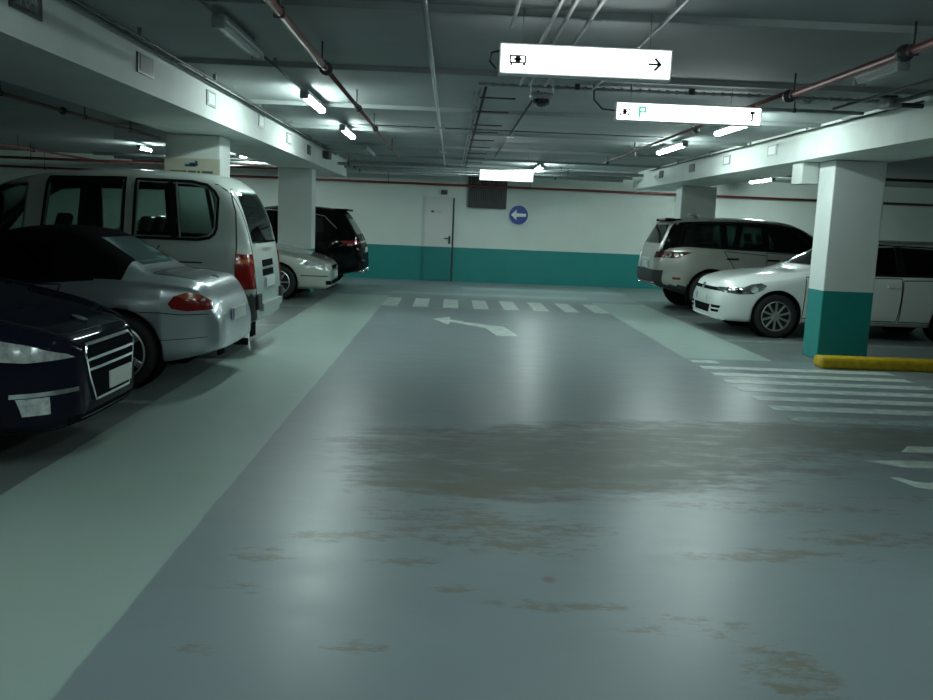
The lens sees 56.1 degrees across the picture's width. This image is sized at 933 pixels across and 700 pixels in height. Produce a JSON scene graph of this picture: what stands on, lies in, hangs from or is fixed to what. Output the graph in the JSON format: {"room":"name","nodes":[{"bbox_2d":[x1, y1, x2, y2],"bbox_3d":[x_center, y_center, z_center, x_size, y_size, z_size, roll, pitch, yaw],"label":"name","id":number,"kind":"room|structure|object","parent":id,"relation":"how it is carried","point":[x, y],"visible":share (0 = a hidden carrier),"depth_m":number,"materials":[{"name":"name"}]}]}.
{"room":"parking garage","nodes":[
{"label":"parking garage","id":0,"kind":"room"},
{"bbox_2d":[0,277,932,699],"bbox_3d":[0.320,0.581,7.167,27.000,0.202,30.500,2,8,-1],"label":"floor","id":1,"kind":"structure","parent":0,"point":[396,489],"depth_m":4.51,"materials":[{"name":"paint"}]},
{"bbox_2d":[0,277,135,435],"bbox_3d":[-4.605,-0.194,5.474,4.765,1.496,2.110,2,8,-1],"label":"car","id":2,"kind":"object","parent":1,"relation":"on","point":[66,359],"visible":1,"depth_m":5.11,"materials":[{"name":"blue paint"}]},
{"bbox_2d":[15,397,50,416],"bbox_3d":[-2.421,0.319,4.894,0.186,0.101,0.030,-5,11,-43],"label":"fog light","id":3,"kind":"object","parent":2,"relation":"attached to","point":[24,406],"depth_m":4.88,"materials":[{"name":"clear glass"}]},
{"bbox_2d":[83,329,132,399],"bbox_3d":[-2.261,0.086,5.555,0.046,0.359,0.790,2,8,-1],"label":"grille","id":4,"kind":"object","parent":2,"relation":"attached to","point":[108,353],"depth_m":5.49,"materials":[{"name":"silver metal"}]},
{"bbox_2d":[0,224,250,388],"bbox_3d":[-4.111,-0.478,8.004,4.072,1.363,1.808,2,8,-1],"label":"roadster","id":5,"kind":"object","parent":1,"relation":"on","point":[174,311],"visible":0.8,"depth_m":7.34,"materials":[{"name":"grey paint"}]},
{"bbox_2d":[168,292,212,310],"bbox_3d":[-2.303,-0.405,7.325,0.379,0.158,0.087,-4,10,-37],"label":"tail light","id":6,"kind":"object","parent":5,"relation":"on","point":[177,301],"depth_m":7.29,"materials":[{"name":"red plastic"}]},
{"bbox_2d":[0,169,282,354],"bbox_3d":[-4.312,-1.032,9.718,4.338,1.947,1.741,2,8,-1],"label":"minivan","id":7,"kind":"object","parent":1,"relation":"on","point":[240,242],"visible":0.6,"depth_m":9.02,"materials":[{"name":"grey paint"}]},
{"bbox_2d":[234,254,253,289],"bbox_3d":[-2.281,-0.802,9.019,0.241,0.373,0.093,-6,12,-45],"label":"tail light","id":8,"kind":"object","parent":7,"relation":"attached to","point":[243,263],"depth_m":8.99,"materials":[{"name":"red plastic"}]},
{"bbox_2d":[165,134,229,232],"bbox_3d":[-3.317,-1.419,10.861,0.650,2.396,0.490,2,8,-1],"label":"concrete pillar","id":9,"kind":"structure","parent":1,"relation":"on","point":[195,217],"depth_m":10.54,"materials":[{"name":"paint"}]},
{"bbox_2d":[164,157,219,175],"bbox_3d":[-3.280,-2.192,10.480,0.660,0.200,0.025,2,8,-1],"label":"sign","id":10,"kind":"object","parent":9,"relation":"attached to","point":[193,165],"visible":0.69,"depth_m":10.47,"materials":[{"name":"white plastic"}]},
{"bbox_2d":[115,215,337,298],"bbox_3d":[-4.681,-1.760,16.259,4.525,1.462,2.029,2,8,-1],"label":"car","id":11,"kind":"object","parent":1,"relation":"on","point":[301,269],"visible":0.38,"depth_m":15.58,"materials":[{"name":"grey paint"}]},
{"bbox_2d":[323,264,331,269],"bbox_3d":[-2.490,-1.501,15.812,0.079,0.115,0.292,6,9,22],"label":"lamp","id":12,"kind":"object","parent":11,"relation":"attached to","point":[325,266],"depth_m":15.75,"materials":[{"name":"clear glass"}]},
{"bbox_2d":[278,167,315,291],"bbox_3d":[-3.371,-2.379,17.401,0.660,2.396,0.470,2,8,-1],"label":"concrete pillar","id":13,"kind":"structure","parent":1,"relation":"on","point":[296,186],"depth_m":17.12,"materials":[{"name":"paint"}]},
{"bbox_2d":[265,206,368,281],"bbox_3d":[-4.476,-2.263,18.799,4.682,1.738,2.190,2,8,-1],"label":"suv","id":14,"kind":"object","parent":1,"relation":"on","point":[338,236],"visible":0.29,"depth_m":18.04,"materials":[{"name":"black paint"}]},
{"bbox_2d":[340,241,357,244],"bbox_3d":[-2.407,-2.207,17.999,0.414,0.086,0.070,-2,10,-29],"label":"tail light","id":15,"kind":"object","parent":14,"relation":"attached to","point":[341,242],"depth_m":17.97,"materials":[{"name":"red plastic"}]},
{"bbox_2d":[675,186,716,217],"bbox_3d":[4.700,-2.177,18.233,0.720,2.396,0.450,2,8,-1],"label":"concrete pillar","id":16,"kind":"structure","parent":1,"relation":"on","point":[699,201],"depth_m":17.89,"materials":[{"name":"paint"}]},
{"bbox_2d":[637,214,812,309],"bbox_3d":[5.857,-1.640,16.971,4.864,1.855,2.250,2,8,-1],"label":"suv","id":17,"kind":"object","parent":1,"relation":"on","point":[677,252],"visible":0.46,"depth_m":16.09,"materials":[{"name":"grey paint"}]},
{"bbox_2d":[661,251,690,257],"bbox_3d":[3.800,-1.745,16.055,0.649,0.131,0.114,6,9,21],"label":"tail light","id":18,"kind":"object","parent":17,"relation":"attached to","point":[664,254],"depth_m":16.00,"materials":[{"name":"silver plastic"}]},
{"bbox_2d":[692,240,932,341],"bbox_3d":[5.922,-0.964,13.566,4.584,1.509,2.090,2,8,-1],"label":"estate car","id":19,"kind":"object","parent":1,"relation":"on","point":[771,300],"visible":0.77,"depth_m":12.76,"materials":[{"name":"white paint"}]},
{"bbox_2d":[696,282,720,290],"bbox_3d":[3.706,-0.987,13.524,0.098,0.055,1.243,2,8,-1],"label":"grille","id":20,"kind":"object","parent":19,"relation":"attached to","point":[703,286],"depth_m":13.31,"materials":[{"name":"black"}]},
{"bbox_2d":[710,304,719,311],"bbox_3d":[3.681,-0.621,12.983,0.032,0.101,0.242,0,9,-17],"label":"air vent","id":21,"kind":"object","parent":19,"relation":"attached to","point":[713,307],"depth_m":12.96,"materials":[{"name":"black"}]},
{"bbox_2d":[802,160,886,357],"bbox_3d":[4.626,-1.086,10.760,0.620,2.396,0.450,2,8,-1],"label":"concrete pillar","id":22,"kind":"structure","parent":1,"relation":"on","point":[850,196],"depth_m":10.56,"materials":[{"name":"paint"}]},
{"bbox_2d":[813,355,932,371],"bbox_3d":[5.773,0.195,10.164,3.450,0.130,0.260,2,8,-1],"label":"kerb","id":23,"kind":"object","parent":1,"relation":"on","point":[823,361],"visible":1,"depth_m":10.02,"materials":[{"name":"yellow paint"}]},
{"bbox_2d":[0,0,932,188],"bbox_3d":[0.438,-2.370,6.735,27.000,0.200,30.500,2,8,-1],"label":"ceiling","id":24,"kind":"structure","parent":0,"point":[182,29],"depth_m":7.29,"materials":[{"name":"concrete"}]},
{"bbox_2d":[0,134,102,162],"bbox_3d":[-8.390,-3.565,14.145,0.091,0.280,13.300,2,8,-1],"label":"pipe","id":25,"kind":"object","parent":24,"relation":"attached to","point":[32,149],"visible":0.96,"depth_m":17.22,"materials":[{"name":"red metal"}]},
{"bbox_2d":[0,81,160,139],"bbox_3d":[-4.521,-2.364,6.956,0.084,0.266,12.600,2,8,-1],"label":"pipe","id":26,"kind":"object","parent":24,"relation":"attached to","point":[61,110],"visible":0.97,"depth_m":10.09,"materials":[{"name":"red metal"}]},
{"bbox_2d":[0,143,278,169],"bbox_3d":[-8.067,-4.178,18.660,8.400,0.350,0.072,2,8,-1],"label":"pipe","id":27,"kind":"object","parent":24,"relation":"attached to","point":[1,156],"visible":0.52,"depth_m":18.67,"materials":[{"name":"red metal"}]},
{"bbox_2d":[114,124,170,142],"bbox_3d":[-4.932,-3.338,13.566,0.840,0.220,0.525,2,8,-1],"label":"air duct","id":28,"kind":"object","parent":24,"relation":"attached to","point":[121,134],"visible":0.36,"depth_m":13.31,"materials":[{"name":"grey metal"}]},
{"bbox_2d":[136,143,152,151],"bbox_3d":[-6.445,-4.059,17.542,0.090,0.133,0.700,2,8,-1],"label":"lamp","id":29,"kind":"object","parent":24,"relation":"attached to","point":[141,147],"visible":1,"depth_m":17.45,"materials":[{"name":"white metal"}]},
{"bbox_2d":[0,0,346,176],"bbox_3d":[-2.961,-2.084,5.886,0.950,0.382,28.350,2,8,-1],"label":"ceiling beam","id":30,"kind":"structure","parent":24,"relation":"attached to","point":[73,56],"depth_m":6.96,"materials":[{"name":"paint"}]},
{"bbox_2d":[8,0,42,21],"bbox_3d":[-2.459,-1.984,4.893,0.018,0.210,0.380,2,8,-1],"label":"number plaque","id":31,"kind":"object","parent":30,"relation":"attached to","point":[32,8],"visible":1,"depth_m":4.93,"materials":[{"name":"grey"}]},
{"bbox_2d":[136,51,153,78],"bbox_3d":[-2.494,-2.210,6.811,0.015,0.150,0.360,2,8,-1],"label":"number plaque","id":32,"kind":"object","parent":30,"relation":"attached to","point":[145,65],"visible":1,"depth_m":6.78,"materials":[{"name":"grey"}]},
{"bbox_2d":[206,89,215,108],"bbox_3d":[-2.526,-2.484,8.670,0.015,0.150,0.320,2,8,-1],"label":"number plaque","id":33,"kind":"object","parent":30,"relation":"attached to","point":[210,96],"visible":1,"depth_m":8.65,"materials":[{"name":"grey metal"}]},
{"bbox_2d":[258,114,264,128],"bbox_3d":[-2.562,-2.861,10.959,0.015,0.150,0.320,2,8,-1],"label":"number plaque","id":34,"kind":"object","parent":30,"relation":"attached to","point":[261,119],"visible":1,"depth_m":10.92,"materials":[{"name":"grey metal"}]},
{"bbox_2d":[286,132,290,144],"bbox_3d":[-2.595,-3.091,12.795,0.015,0.150,0.320,2,8,-1],"label":"number plaque","id":35,"kind":"object","parent":30,"relation":"attached to","point":[288,135],"visible":1,"depth_m":12.73,"materials":[{"name":"grey metal"}]},
{"bbox_2d":[307,144,310,154],"bbox_3d":[-2.626,-3.340,14.628,0.015,0.150,0.320,2,8,-1],"label":"number plaque","id":36,"kind":"object","parent":30,"relation":"attached to","point":[308,146],"visible":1,"depth_m":14.57,"materials":[{"name":"grey"}]},
{"bbox_2d":[323,151,331,159],"bbox_3d":[-2.598,-3.625,16.305,0.135,0.140,0.340,2,8,-1],"label":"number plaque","id":37,"kind":"object","parent":30,"relation":"attached to","point":[327,155],"visible":1,"depth_m":16.15,"materials":[{"name":"grey metal"}]},
{"bbox_2d":[65,0,335,154],"bbox_3d":[-2.444,-2.346,6.690,0.030,0.061,22.000,2,8,-1],"label":"conduit","id":38,"kind":"object","parent":24,"relation":"attached to","point":[75,4],"visible":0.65,"depth_m":7.19,"materials":[{"name":"grey metal"}]},
{"bbox_2d":[76,0,332,150],"bbox_3d":[-2.346,-2.264,6.198,0.030,0.072,21.000,2,8,-1],"label":"conduit","id":39,"kind":"object","parent":24,"relation":"attached to","point":[139,29],"visible":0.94,"depth_m":7.09,"materials":[{"name":"grey metal"}]},
{"bbox_2d":[198,0,216,15],"bbox_3d":[-1.544,-1.952,4.287,0.030,0.073,2.400,2,8,-1],"label":"conduit","id":40,"kind":"object","parent":24,"relation":"attached to","point":[200,1],"visible":1,"depth_m":5.28,"materials":[{"name":"grey metal"}]},
{"bbox_2d":[211,12,263,59],"bbox_3d":[-1.576,-2.188,6.096,0.090,0.133,1.150,2,8,-1],"label":"lamp","id":41,"kind":"object","parent":24,"relation":"attached to","point":[221,21],"visible":1,"depth_m":5.91,"materials":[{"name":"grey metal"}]},
{"bbox_2d":[218,23,261,58],"bbox_3d":[-1.578,-2.148,6.102,0.072,0.041,1.070,2,8,-1],"label":"diffuser","id":42,"kind":"object","parent":41,"relation":"attached to","point":[231,30],"depth_m":6.07,"materials":[{"name":"grey plastic"}]},
{"bbox_2d":[264,55,303,91],"bbox_3d":[-1.602,-2.454,7.699,0.030,0.073,2.000,2,8,-1],"label":"conduit","id":43,"kind":"object","parent":24,"relation":"attached to","point":[274,63],"visible":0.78,"depth_m":7.42,"materials":[{"name":"grey metal"}]},
{"bbox_2d":[263,0,332,75],"bbox_3d":[-1.021,-1.713,3.294,0.103,0.215,7.050,2,8,-1],"label":"pipe","id":44,"kind":"object","parent":24,"relation":"attached to","point":[325,67],"visible":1,"depth_m":5.46,"materials":[{"name":"red metal"}]},
{"bbox_2d":[300,88,325,113],"bbox_3d":[-1.631,-2.668,9.361,0.090,0.133,1.250,2,8,-1],"label":"lamp","id":45,"kind":"object","parent":24,"relation":"attached to","point":[306,95],"visible":0.98,"depth_m":9.16,"materials":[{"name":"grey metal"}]},
{"bbox_2d":[304,95,324,112],"bbox_3d":[-1.632,-2.628,9.367,0.072,0.041,1.170,2,8,-1],"label":"diffuser","id":46,"kind":"object","parent":45,"relation":"attached to","point":[312,100],"depth_m":9.34,"materials":[{"name":"white plastic"}]},
{"bbox_2d":[339,124,355,139],"bbox_3d":[-1.693,-3.130,12.501,0.090,0.133,1.300,2,8,-1],"label":"lamp","id":47,"kind":"object","parent":24,"relation":"attached to","point":[344,128],"visible":1,"depth_m":12.23,"materials":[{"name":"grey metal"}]},
{"bbox_2d":[342,129,354,138],"bbox_3d":[-1.695,-3.091,12.507,0.072,0.041,1.220,2,8,-1],"label":"diffuser","id":48,"kind":"object","parent":47,"relation":"attached to","point":[348,132],"depth_m":12.50,"materials":[{"name":"white plastic"}]},
{"bbox_2d":[329,73,400,158],"bbox_3d":[-1.158,-2.929,11.509,0.072,0.200,9.540,2,8,-1],"label":"pipe","id":49,"kind":"object","parent":24,"relation":"attached to","point":[358,108],"visible":0.98,"depth_m":9.07,"materials":[{"name":"red metal"}]},
{"bbox_2d":[93,147,643,177],"bbox_3d":[-2.013,-3.951,18.339,11.500,0.226,0.084,2,8,-1],"label":"pipe","id":50,"kind":"object","parent":24,"relation":"attached to","point":[348,163],"visible":0.77,"depth_m":18.35,"materials":[{"name":"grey metal"}]},
{"bbox_2d":[363,144,374,155],"bbox_3d":[-1.748,-3.610,15.766,0.090,0.133,1.500,2,8,-1],"label":"lamp","id":51,"kind":"object","parent":24,"relation":"attached to","point":[366,147],"visible":1,"depth_m":15.44,"materials":[{"name":"grey metal"}]},
{"bbox_2d":[365,148,374,155],"bbox_3d":[-1.750,-3.571,15.771,0.072,0.041,1.420,2,8,-1],"label":"diffuser","id":52,"kind":"object","parent":51,"relation":"attached to","point":[372,153],"depth_m":15.79,"materials":[{"name":"grey"}]},
{"bbox_2d":[114,156,632,179],"bbox_3d":[-2.032,-4.121,19.477,11.500,0.220,0.072,2,8,-1],"label":"pipe","id":53,"kind":"object","parent":24,"relation":"attached to","point":[115,157],"visible":0.56,"depth_m":19.49,"materials":[{"name":"metal"}]},
{"bbox_2d":[132,159,622,182],"bbox_3d":[-2.050,-4.275,20.566,11.500,0.232,0.096,2,8,-1],"label":"pipe","id":54,"kind":"object","parent":24,"relation":"attached to","point":[348,169],"visible":0.44,"depth_m":20.58,"materials":[{"name":"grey metal"}]},
{"bbox_2d":[421,0,446,165],"bbox_3d":[-0.331,-2.810,10.549,0.130,0.092,18.700,2,8,-1],"label":"conduit","id":55,"kind":"object","parent":24,"relation":"attached to","point":[439,125],"visible":0.96,"depth_m":6.95,"materials":[{"name":"grey metal"}]},
{"bbox_2d":[0,153,932,205],"bbox_3d":[-0.173,-4.252,21.642,25.300,0.442,0.067,2,8,-1],"label":"pipe","id":56,"kind":"object","parent":24,"relation":"attached to","point":[13,166],"visible":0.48,"depth_m":21.67,"materials":[{"name":"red metal"}]},
{"bbox_2d":[461,86,515,166],"bbox_3d":[0.191,-3.311,14.048,0.420,0.070,12.050,2,8,-1],"label":"cable tray","id":57,"kind":"object","parent":24,"relation":"attached to","point":[483,97],"visible":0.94,"depth_m":11.11,"materials":[{"name":"grey metal"}]},
{"bbox_2d":[350,124,663,137],"bbox_3d":[0.549,-2.931,11.719,4.200,0.012,0.034,2,8,-1],"label":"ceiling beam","id":58,"kind":"structure","parent":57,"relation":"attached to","point":[350,124],"depth_m":11.72,"materials":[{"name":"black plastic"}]},
{"bbox_2d":[347,160,637,173],"bbox_3d":[0.611,-4.188,20.047,6.660,0.045,0.045,2,8,-1],"label":"trim","id":59,"kind":"structure","parent":24,"relation":"attached to","point":[361,161],"depth_m":20.03,"materials":[{"name":"concrete"}]},
{"bbox_2d":[334,152,660,167],"bbox_3d":[0.647,-3.868,17.870,6.660,0.045,0.045,2,8,-1],"label":"trim","id":60,"kind":"structure","parent":24,"relation":"attached to","point":[337,153],"depth_m":17.85,"materials":[{"name":"concrete"}]},
{"bbox_2d":[315,141,695,158],"bbox_3d":[0.690,-3.490,15.299,6.660,0.045,0.045,2,8,-1],"label":"ceiling beam","id":61,"kind":"structure","parent":24,"relation":"attached to","point":[321,142],"depth_m":15.28,"materials":[{"name":"paint"}]},
{"bbox_2d":[479,143,533,182],"bbox_3d":[0.661,-3.063,14.320,0.884,0.605,0.102,2,8,-1],"label":"hanging sign","id":62,"kind":"object","parent":24,"relation":"hanging from","point":[485,174],"visible":1,"depth_m":14.30,"materials":[{"name":"grey"}]},
{"bbox_2d":[285,124,746,145],"bbox_3d":[0.735,-3.097,12.628,6.660,0.045,0.045,2,8,-1],"label":"ceiling beam","id":63,"kind":"structure","parent":24,"relation":"attached to","point":[293,125],"depth_m":12.61,"materials":[{"name":"concrete"}]},
{"bbox_2d":[510,0,521,27],"bbox_3d":[0.311,-1.816,3.883,0.030,0.077,3.200,2,8,-1],"label":"conduit","id":64,"kind":"object","parent":24,"relation":"attached to","point":[518,4],"visible":1,"depth_m":5.10,"materials":[{"name":"grey metal"}]},
{"bbox_2d":[494,90,538,157],"bbox_3d":[0.600,-3.032,12.301,0.130,0.087,8.400,2,8,-1],"label":"conduit","id":65,"kind":"object","parent":24,"relation":"attached to","point":[507,135],"visible":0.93,"depth_m":11.84,"materials":[{"name":"grey metal"}]},
{"bbox_2d":[243,99,820,127],"bbox_3d":[0.777,-2.726,10.105,6.660,0.045,0.045,2,8,-1],"label":"ceiling beam","id":66,"kind":"structure","parent":24,"relation":"attached to","point":[255,101],"depth_m":10.07,"materials":[{"name":"concrete"}]},
{"bbox_2d":[534,163,544,169],"bbox_3d":[1.552,-3.902,18.659,0.090,0.133,1.400,2,8,-1],"label":"lamp","id":67,"kind":"object","parent":24,"relation":"attached to","point":[540,166],"visible":0.78,"depth_m":18.26,"materials":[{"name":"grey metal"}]},
{"bbox_2d":[150,0,932,35],"bbox_3d":[0.858,-2.020,5.308,6.660,0.045,0.045,2,8,-1],"label":"ceiling beam","id":68,"kind":"structure","parent":24,"relation":"attached to","point":[329,4],"depth_m":5.29,"materials":[{"name":"concrete"}]},
{"bbox_2d":[529,79,553,107],"bbox_3d":[0.667,-2.278,7.763,0.220,0.260,0.220,2,8,-1],"label":"dome camera","id":69,"kind":"object","parent":24,"relation":"attached to","point":[540,99],"visible":0.98,"depth_m":7.71,"materials":[{"name":"black plastic"}]},
{"bbox_2d":[519,0,564,85],"bbox_3d":[0.522,-1.975,5.026,0.030,0.077,5.500,2,8,-1],"label":"conduit","id":70,"kind":"object","parent":24,"relation":"attached to","point":[560,2],"visible":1,"depth_m":5.31,"materials":[{"name":"grey metal"}]},
{"bbox_2d":[171,57,932,95],"bbox_3d":[0.820,-2.347,7.533,6.660,0.045,0.045,2,8,-1],"label":"trim","id":71,"kind":"structure","parent":24,"relation":"attached to","point":[208,61],"depth_m":7.50,"materials":[{"name":"metal"}]},
{"bbox_2d":[528,0,579,85],"bbox_3d":[0.602,-1.972,5.027,0.030,0.077,5.500,2,8,-1],"label":"conduit","id":72,"kind":"object","parent":24,"relation":"attached to","point":[574,2],"visible":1,"depth_m":5.30,"materials":[{"name":"grey metal"}]},
{"bbox_2d":[544,0,605,86],"bbox_3d":[0.742,-1.967,5.030,0.030,0.077,5.500,2,8,-1],"label":"conduit","id":73,"kind":"object","parent":24,"relation":"attached to","point":[600,3],"visible":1,"depth_m":5.28,"materials":[{"name":"grey metal"}]},
{"bbox_2d":[489,8,672,82],"bbox_3d":[0.692,-1.847,5.298,1.103,0.395,0.104,2,8,-1],"label":"hanging sign","id":74,"kind":"object","parent":24,"relation":"hanging from","point":[522,59],"visible":1,"depth_m":5.27,"materials":[{"name":"grey plastic"}]},
{"bbox_2d":[592,0,690,89],"bbox_3d":[1.181,-1.959,5.089,0.030,0.075,5.600,2,8,-1],"label":"conduit","id":75,"kind":"object","parent":24,"relation":"attached to","point":[679,5],"visible":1,"depth_m":5.18,"materials":[{"name":"grey metal"}]},
{"bbox_2d":[656,138,688,154],"bbox_3d":[3.026,-3.007,12.952,0.090,0.133,1.600,2,8,-1],"label":"lamp","id":76,"kind":"object","parent":24,"relation":"attached to","point":[683,143],"visible":1,"depth_m":12.74,"materials":[{"name":"white plastic"}]},
{"bbox_2d":[657,144,682,154],"bbox_3d":[3.025,-2.967,12.958,0.072,0.041,1.520,2,8,-1],"label":"diffuser","id":77,"kind":"object","parent":76,"relation":"attached to","point":[671,147],"depth_m":12.97,"materials":[{"name":"white plastic"}]},
{"bbox_2d":[593,84,761,126],"bbox_3d":[1.916,-2.230,7.992,1.545,0.320,0.104,2,8,-1],"label":"hanging sign","id":78,"kind":"object","parent":24,"relation":"hanging from","point":[630,111],"visible":1,"depth_m":7.96,"materials":[{"name":"grey plastic"}]},
{"bbox_2d":[479,82,879,103],"bbox_3d":[2.061,-2.360,8.031,3.900,0.056,0.058,2,8,-1],"label":"cable bundle","id":79,"kind":"object","parent":24,"relation":"attached to","point":[693,92],"visible":0.85,"depth_m":8.02,"materials":[{"name":"black plastic"}]},
{"bbox_2d":[603,91,784,164],"bbox_3d":[2.569,-2.791,11.571,0.065,0.196,8.780,2,8,-1],"label":"pipe","id":80,"kind":"object","parent":24,"relation":"attached to","point":[692,129],"visible":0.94,"depth_m":10.30,"materials":[{"name":"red metal"}]},
{"bbox_2d":[713,126,744,136],"bbox_3d":[3.075,-2.585,10.084,0.090,0.133,1.300,2,8,-1],"label":"lamp","id":81,"kind":"object","parent":24,"relation":"attached to","point":[719,131],"visible":0.44,"depth_m":10.34,"materials":[{"name":"white plastic"}]},
{"bbox_2d":[749,178,775,183],"bbox_3d":[6.708,-3.878,19.912,0.090,0.133,1.500,2,8,-1],"label":"lamp","id":82,"kind":"object","parent":24,"relation":"attached to","point":[768,179],"visible":0.56,"depth_m":19.77,"materials":[{"name":"white plastic"}]},
{"bbox_2d":[750,179,770,182],"bbox_3d":[6.706,-3.839,19.917,0.072,0.041,1.420,2,8,-1],"label":"diffuser","id":83,"kind":"object","parent":82,"relation":"attached to","point":[762,180],"depth_m":19.89,"materials":[{"name":"white plastic"}]},
{"bbox_2d":[664,102,863,120],"bbox_3d":[2.897,-2.411,8.756,1.998,0.106,0.472,2,8,-1],"label":"pipe","id":84,"kind":"object","parent":24,"relation":"attached to","point":[851,114],"visible":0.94,"depth_m":8.55,"materials":[{"name":"metal"}]},
{"bbox_2d":[633,96,932,190],"bbox_3d":[4.637,-1.844,6.327,0.950,0.382,28.900,2,8,-1],"label":"ceiling beam","id":85,"kind":"structure","parent":24,"relation":"attached to","point":[900,134],"depth_m":10.29,"materials":[{"name":"paint"}]},
{"bbox_2d":[659,170,663,177],"bbox_3d":[3.963,-3.576,17.838,0.015,0.140,0.340,2,8,-1],"label":"number plaque","id":86,"kind":"object","parent":85,"relation":"attached to","point":[661,173],"visible":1,"depth_m":17.78,"materials":[{"name":"grey"}]},
{"bbox_2d":[689,163,694,172],"bbox_3d":[4.000,-3.231,15.564,0.015,0.140,0.340,2,8,-1],"label":"number plaque","id":87,"kind":"object","parent":85,"relation":"attached to","point":[691,166],"visible":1,"depth_m":15.53,"materials":[{"name":"grey"}]},
{"bbox_2d":[723,155,730,165],"bbox_3d":[4.034,-2.940,13.585,0.015,0.140,0.340,2,8,-1],"label":"number plaque","id":88,"kind":"object","parent":85,"relation":"attached to","point":[726,159],"visible":1,"depth_m":13.57,"materials":[{"name":"grey metal"}]},
{"bbox_2d":[767,144,777,156],"bbox_3d":[4.066,-2.657,11.656,0.015,0.140,0.340,2,8,-1],"label":"number plaque","id":89,"kind":"object","parent":85,"relation":"attached to","point":[772,149],"visible":1,"depth_m":11.63,"materials":[{"name":"grey metal"}]},
{"bbox_2d":[791,162,819,184],"bbox_3d":[4.261,-2.216,11.017,0.220,0.268,0.340,2,8,-1],"label":"junction box","id":90,"kind":"object","parent":85,"relation":"attached to","point":[803,173],"visible":1,"depth_m":10.86,"materials":[{"name":"paint"}]},
{"bbox_2d":[649,100,923,170],"bbox_3d":[3.992,-3.046,13.266,0.030,0.069,11.000,2,8,-1],"label":"conduit","id":91,"kind":"object","parent":24,"relation":"attached to","point":[922,101],"visible":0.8,"depth_m":10.76,"materials":[{"name":"grey metal"}]},
{"bbox_2d":[796,99,811,104],"bbox_3d":[3.205,-2.355,8.320,0.150,0.061,0.150,2,8,-1],"label":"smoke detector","id":92,"kind":"object","parent":24,"relation":"attached to","point":[799,102],"visible":0.6,"depth_m":8.28,"materials":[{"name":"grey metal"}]},
{"bbox_2d":[782,21,932,102],"bbox_3d":[2.703,-1.601,3.550,0.103,0.215,7.400,2,8,-1],"label":"pipe","id":93,"kind":"object","parent":24,"relation":"attached to","point":[904,53],"visible":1,"depth_m":5.75,"materials":[{"name":"red metal"}]},
{"bbox_2d":[783,175,932,182],"bbox_3d":[8.807,-3.311,16.846,6.900,0.200,0.072,2,8,-1],"label":"pipe","id":94,"kind":"object","parent":24,"relation":"attached to","point":[887,179],"visible":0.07,"depth_m":16.82,"materials":[{"name":"red metal"}]},
{"bbox_2d":[853,61,909,85],"bbox_3d":[3.055,-2.064,6.470,0.090,0.118,0.700,2,8,-1],"label":"lamp","id":95,"kind":"object","parent":24,"relation":"attached to","point":[895,67],"visible":0.74,"depth_m":6.40,"materials":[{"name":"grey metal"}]},
{"bbox_2d":[856,65,901,83],"bbox_3d":[3.054,-2.032,6.475,0.072,0.041,0.620,2,8,-1],"label":"diffuser","id":96,"kind":"object","parent":95,"relation":"attached to","point":[886,70],"depth_m":6.46,"materials":[{"name":"grey plastic"}]},
{"bbox_2d":[832,78,932,109],"bbox_3d":[3.570,-1.936,5.638,0.031,0.090,5.600,2,8,-1],"label":"pipe","id":97,"kind":"object","parent":24,"relation":"attached to","point":[931,79],"visible":1,"depth_m":7.38,"materials":[{"name":"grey metal"}]},
{"bbox_2d":[877,90,932,109],"bbox_3d":[3.899,-1.999,6.342,0.424,0.115,3.300,2,8,-1],"label":"fitting","id":98,"kind":"object","parent":24,"relation":"attached to","point":[891,102],"visible":0.99,"depth_m":7.80,"materials":[{"name":"grey metal"}]},
{"bbox_2d":[894,90,932,103],"bbox_3d":[3.838,-1.988,6.267,0.036,0.054,3.150,2,8,-1],"label":"outlet","id":99,"kind":"object","parent":98,"relation":"attached to","point":[897,100],"depth_m":7.50,"materials":[{"name":"grey metal"}]},
{"bbox_2d":[0,150,932,288],"bbox_3d":[0.126,-3.113,22.037,27.000,2.785,0.200,2,8,-1],"label":"wall","id":100,"kind":"structure","parent":0,"point":[567,238],"depth_m":21.95,"materials":[{"name":"paint"}]},
{"bbox_2d":[421,196,454,280],"bbox_3d":[-0.720,-2.774,21.920,0.784,2.080,0.100,2,8,-1],"label":"door","id":101,"kind":"structure","parent":100,"relation":"in","point":[438,225],"depth_m":21.93,"materials":[{"name":"paint"}]},
{"bbox_2d":[441,190,447,194],"bbox_3d":[-0.548,-3.914,21.741,0.160,0.110,0.130,2,8,-1],"label":"lamp","id":102,"kind":"object","parent":100,"relation":"attached to","point":[445,192],"visible":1,"depth_m":21.68,"materials":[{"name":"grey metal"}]},
{"bbox_2d":[468,176,506,208],"bbox_3d":[0.522,-3.906,21.775,0.960,0.760,0.080,2,8,-1],"label":"air vent","id":103,"kind":"object","parent":100,"relation":"in","point":[478,197],"visible":0.7,"depth_m":21.76,"materials":[{"name":"grey metal"}]},
{"bbox_2d":[509,205,528,224],"bbox_3d":[1.300,-3.371,21.892,0.500,0.500,0.040,2,8,-1],"label":"round sign","id":104,"kind":"object","parent":100,"relation":"attached to","point":[518,214],"visible":1,"depth_m":21.88,"materials":[{"name":"blue metal"}]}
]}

